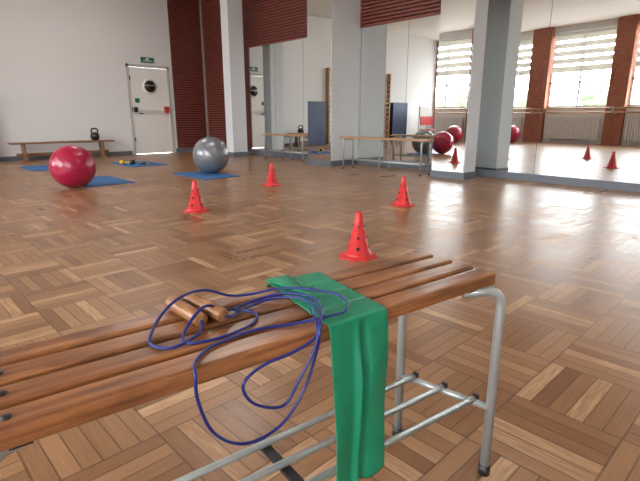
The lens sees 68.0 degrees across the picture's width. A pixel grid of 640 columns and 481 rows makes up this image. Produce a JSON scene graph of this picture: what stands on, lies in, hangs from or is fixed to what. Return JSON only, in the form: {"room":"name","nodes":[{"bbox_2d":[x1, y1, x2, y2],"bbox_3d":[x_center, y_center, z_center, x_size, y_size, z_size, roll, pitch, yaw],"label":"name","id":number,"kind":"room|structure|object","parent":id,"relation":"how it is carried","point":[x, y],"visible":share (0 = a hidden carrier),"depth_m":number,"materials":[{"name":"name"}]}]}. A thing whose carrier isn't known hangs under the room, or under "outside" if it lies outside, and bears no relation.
{"room":"school gymnasium","nodes":[
{"label":"school gymnasium","id":0,"kind":"room"},
{"bbox_2d":[0,0,208,156],"bbox_3d":[-6.888,-3.378,8.769,11.460,3.850,0.200,-14,20,-42],"label":"wall","id":1,"kind":"structure","parent":0,"point":[63,77],"depth_m":10.16,"materials":[{"name":"paint"}]},
{"bbox_2d":[0,148,192,161],"bbox_3d":[-6.880,-1.519,9.070,10.830,0.100,0.060,-14,20,-42],"label":"baseboard","id":2,"kind":"structure","parent":1,"relation":"attached to","point":[11,158],"depth_m":10.73,"materials":[{"name":"grey"}]},
{"bbox_2d":[140,57,153,62],"bbox_3d":[-4.073,-4.255,11.181,0.320,0.120,0.034,-14,20,-42],"label":"exit sign","id":3,"kind":"object","parent":1,"relation":"attached to","point":[143,59],"visible":1,"depth_m":11.16,"materials":[{"name":"green plastic"}]},
{"bbox_2d":[125,63,174,154],"bbox_3d":[-4.099,-3.157,11.493,1.054,2.057,0.220,-14,20,-42],"label":"door","id":4,"kind":"structure","parent":1,"relation":"in","point":[149,93],"depth_m":11.45,"materials":[{"name":"grey"}]},
{"bbox_2d":[167,0,206,147],"bbox_3d":[-3.320,-4.246,11.924,0.840,3.750,0.050,-14,20,-42],"label":"panel","id":5,"kind":"object","parent":1,"relation":"attached to","point":[183,15],"depth_m":11.90,"materials":[{"name":"brown wood"}]},
{"bbox_2d":[201,0,251,149],"bbox_3d":[-2.290,-4.155,11.575,0.060,3.750,1.900,-14,20,-42],"label":"panel","id":6,"kind":"object","parent":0,"point":[211,17],"depth_m":11.79,"materials":[{"name":"brown wood"}]},
{"bbox_2d":[220,0,248,156],"bbox_3d":[-1.897,-3.807,10.427,0.404,3.850,0.294,-14,20,-42],"label":"column","id":7,"kind":"structure","parent":0,"point":[230,10],"depth_m":10.37,"materials":[{"name":"white paint"}]},
{"bbox_2d":[0,152,639,480],"bbox_3d":[-1.122,0.029,3.483,11.460,0.100,16.800,-14,20,-42],"label":"floor","id":8,"kind":"structure","parent":0,"point":[564,259],"depth_m":2.33,"materials":[{"name":"brown wood"}]},
{"bbox_2d":[20,165,48,170],"bbox_3d":[-4.841,-1.267,8.270,0.500,0.012,0.900,-14,20,-42],"label":"exercise mat","id":9,"kind":"object","parent":8,"relation":"on","point":[40,167],"visible":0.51,"depth_m":8.28,"materials":[{"name":"blue"}]},
{"bbox_2d":[7,140,113,161],"bbox_3d":[-5.398,-1.912,10.038,2.000,0.375,0.270,-14,20,-42],"label":"bench","id":10,"kind":"object","parent":8,"relation":"on","point":[102,151],"visible":0.98,"depth_m":9.79,"materials":[{"name":"brown wood"}]},
{"bbox_2d":[90,128,99,139],"bbox_3d":[-4.934,-2.333,10.384,0.190,0.268,0.190,10,17,33],"label":"kettlebell","id":11,"kind":"object","parent":10,"relation":"on","point":[94,135],"visible":0.95,"depth_m":10.34,"materials":[{"name":"black metal"}]},
{"bbox_2d":[48,145,96,187],"bbox_3d":[-3.065,-0.917,5.881,0.529,0.529,0.530,-5,15,-19],"label":"exercise ball","id":12,"kind":"object","parent":8,"relation":"on","point":[71,166],"visible":1,"depth_m":5.70,"materials":[{"name":"red rubber"}]},
{"bbox_2d":[84,176,135,186],"bbox_3d":[-3.075,-0.824,6.556,0.640,0.012,1.000,-14,20,-42],"label":"exercise mat","id":13,"kind":"object","parent":8,"relation":"on","point":[98,180],"visible":0.71,"depth_m":6.45,"materials":[{"name":"blue"}]},
{"bbox_2d":[111,161,166,166],"bbox_3d":[-3.431,-1.451,8.982,0.650,0.012,1.000,-14,20,-42],"label":"exercise mat","id":14,"kind":"object","parent":8,"relation":"on","point":[137,163],"visible":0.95,"depth_m":8.81,"materials":[{"name":"blue"}]},
{"bbox_2d":[119,160,134,163],"bbox_3d":[-3.579,-1.454,8.805,0.260,0.080,0.069,-1,15,-4],"label":"dumbbell","id":15,"kind":"object","parent":14,"relation":"on","point":[120,161],"visible":1,"depth_m":8.78,"materials":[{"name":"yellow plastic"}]},
{"bbox_2d":[183,180,209,212],"bbox_3d":[-1.168,-0.419,4.442,0.248,0.288,0.248,12,19,39],"label":"cone","id":16,"kind":"object","parent":8,"relation":"on","point":[195,205],"visible":1,"depth_m":4.40,"materials":[{"name":"red plastic"}]},
{"bbox_2d":[172,171,239,179],"bbox_3d":[-1.754,-1.004,7.252,0.580,0.012,1.000,-14,20,-42],"label":"exercise mat","id":17,"kind":"object","parent":8,"relation":"on","point":[196,174],"visible":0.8,"depth_m":7.12,"materials":[{"name":"blue"}]},
{"bbox_2d":[193,137,228,172],"bbox_3d":[-1.694,-1.330,7.371,0.558,0.559,0.560,-5,15,-19],"label":"exercise ball","id":18,"kind":"object","parent":17,"relation":"on","point":[210,154],"visible":1,"depth_m":7.17,"materials":[{"name":"grey rubber"}]},
{"bbox_2d":[0,251,505,480],"bbox_3d":[-0.049,0.370,0.922,0.987,0.522,0.260,-10,18,-35],"label":"slatted bench","id":19,"kind":"object","parent":8,"relation":"on","point":[51,386],"visible":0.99,"depth_m":0.74,"materials":[{"name":"brown wood"}]},
{"bbox_2d":[148,287,348,445],"bbox_3d":[-0.116,0.185,0.818,0.350,0.182,0.253,-10,18,-35],"label":"rope","id":20,"kind":"object","parent":19,"relation":"on","point":[192,307],"visible":1,"depth_m":0.76,"materials":[{"name":"blue plastic"}]},
{"bbox_2d":[265,272,387,480],"bbox_3d":[0.006,0.265,0.943,0.130,0.350,0.276,-9,17,-30],"label":"band","id":21,"kind":"object","parent":19,"relation":"on","point":[358,336],"visible":0.92,"depth_m":0.84,"materials":[{"name":"green rubber"}]},
{"bbox_2d":[263,163,281,185],"bbox_3d":[-0.627,-0.867,6.171,0.248,0.288,0.248,3,15,11],"label":"cone","id":22,"kind":"object","parent":8,"relation":"on","point":[271,180],"visible":1,"depth_m":6.13,"materials":[{"name":"red plastic"}]},
{"bbox_2d":[261,133,307,161],"bbox_3d":[-0.680,-1.948,9.889,0.280,0.520,1.420,-14,20,-42],"label":"slatted bench","id":23,"kind":"object","parent":8,"relation":"on","point":[269,134],"visible":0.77,"depth_m":9.84,"materials":[{"name":"brown wood"}]},
{"bbox_2d":[339,211,377,261],"bbox_3d":[0.241,-0.040,2.973,0.248,0.288,0.248,8,16,28],"label":"cone","id":24,"kind":"object","parent":8,"relation":"on","point":[357,247],"visible":1,"depth_m":2.93,"materials":[{"name":"red plastic"}]},
{"bbox_2d":[339,136,432,175],"bbox_3d":[1.041,-1.389,7.687,0.280,0.540,1.780,-14,20,-42],"label":"slatted bench","id":25,"kind":"object","parent":8,"relation":"on","point":[352,138],"visible":0.93,"depth_m":7.58,"materials":[{"name":"brown wood"}]},
{"bbox_2d":[391,176,414,206],"bbox_3d":[0.832,-0.496,4.736,0.248,0.288,0.248,-1,15,-5],"label":"cone","id":26,"kind":"object","parent":8,"relation":"on","point":[402,200],"visible":1,"depth_m":4.70,"materials":[{"name":"red plastic"}]},
{"bbox_2d":[307,0,361,166],"bbox_3d":[0.260,-3.316,8.527,0.782,3.850,0.634,-14,20,-42],"label":"column","id":27,"kind":"structure","parent":0,"point":[334,32],"depth_m":8.39,"materials":[{"name":"white paint"}]},
{"bbox_2d":[246,0,440,47],"bbox_3d":[0.274,-4.604,8.717,0.060,1.450,5.480,-14,20,-42],"label":"wall panel","id":28,"kind":"object","parent":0,"point":[269,21],"depth_m":9.54,"materials":[{"name":"brown wood"}]},
{"bbox_2d":[430,0,488,179],"bbox_3d":[1.958,-2.797,6.521,0.344,3.850,0.554,-14,20,-42],"label":"column","id":29,"kind":"structure","parent":0,"point":[463,23],"depth_m":6.55,"materials":[{"name":"white paint"}]},
{"bbox_3d":[-0.285,-3.647,9.807,0.270,3.850,7.430,-14,20,-42],"label":"wall","id":30,"kind":"structure","parent":0,"visible":0},
{"bbox_2d":[249,38,307,152],"bbox_3d":[-0.653,-3.044,10.134,0.030,2.280,2.780,-14,20,-42],"label":"wall mirror","id":31,"kind":"object","parent":30,"relation":"attached to","point":[277,71],"visible":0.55,"depth_m":10.32,"materials":[{"name":"clear glass"}]},
{"bbox_2d":[247,149,431,169],"bbox_3d":[-0.407,-1.813,10.167,0.060,0.120,7.420,-14,20,-42],"label":"baseboard","id":32,"kind":"structure","parent":30,"relation":"attached to","point":[252,151],"depth_m":8.87,"materials":[{"name":"grey"}]},
{"bbox_2d":[359,14,440,162],"bbox_3d":[1.465,-2.495,8.010,0.030,2.280,2.060,-14,20,-42],"label":"wall mirror","id":33,"kind":"object","parent":30,"relation":"attached to","point":[399,60],"visible":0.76,"depth_m":8.09,"materials":[{"name":"clear glass"}]},
{"bbox_3d":[5.211,-2.084,3.765,0.270,3.850,9.200,-12,19,-39],"label":"wall","id":34,"kind":"structure","parent":0,"visible":0},
{"bbox_2d":[475,169,639,191],"bbox_3d":[5.001,-0.267,4.226,0.061,0.100,8.860,-12,19,-39],"label":"baseboard","id":35,"kind":"structure","parent":34,"relation":"attached to","point":[603,184],"depth_m":6.23,"materials":[{"name":"grey"}]},
{"bbox_2d":[475,0,639,182],"bbox_3d":[5.012,-1.455,3.929,0.038,2.350,8.860,-12,19,-39],"label":"wall mirror","id":36,"kind":"object","parent":34,"relation":"attached to","point":[560,92],"visible":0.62,"depth_m":6.08,"materials":[{"name":"clear mirror glass"}]}
]}

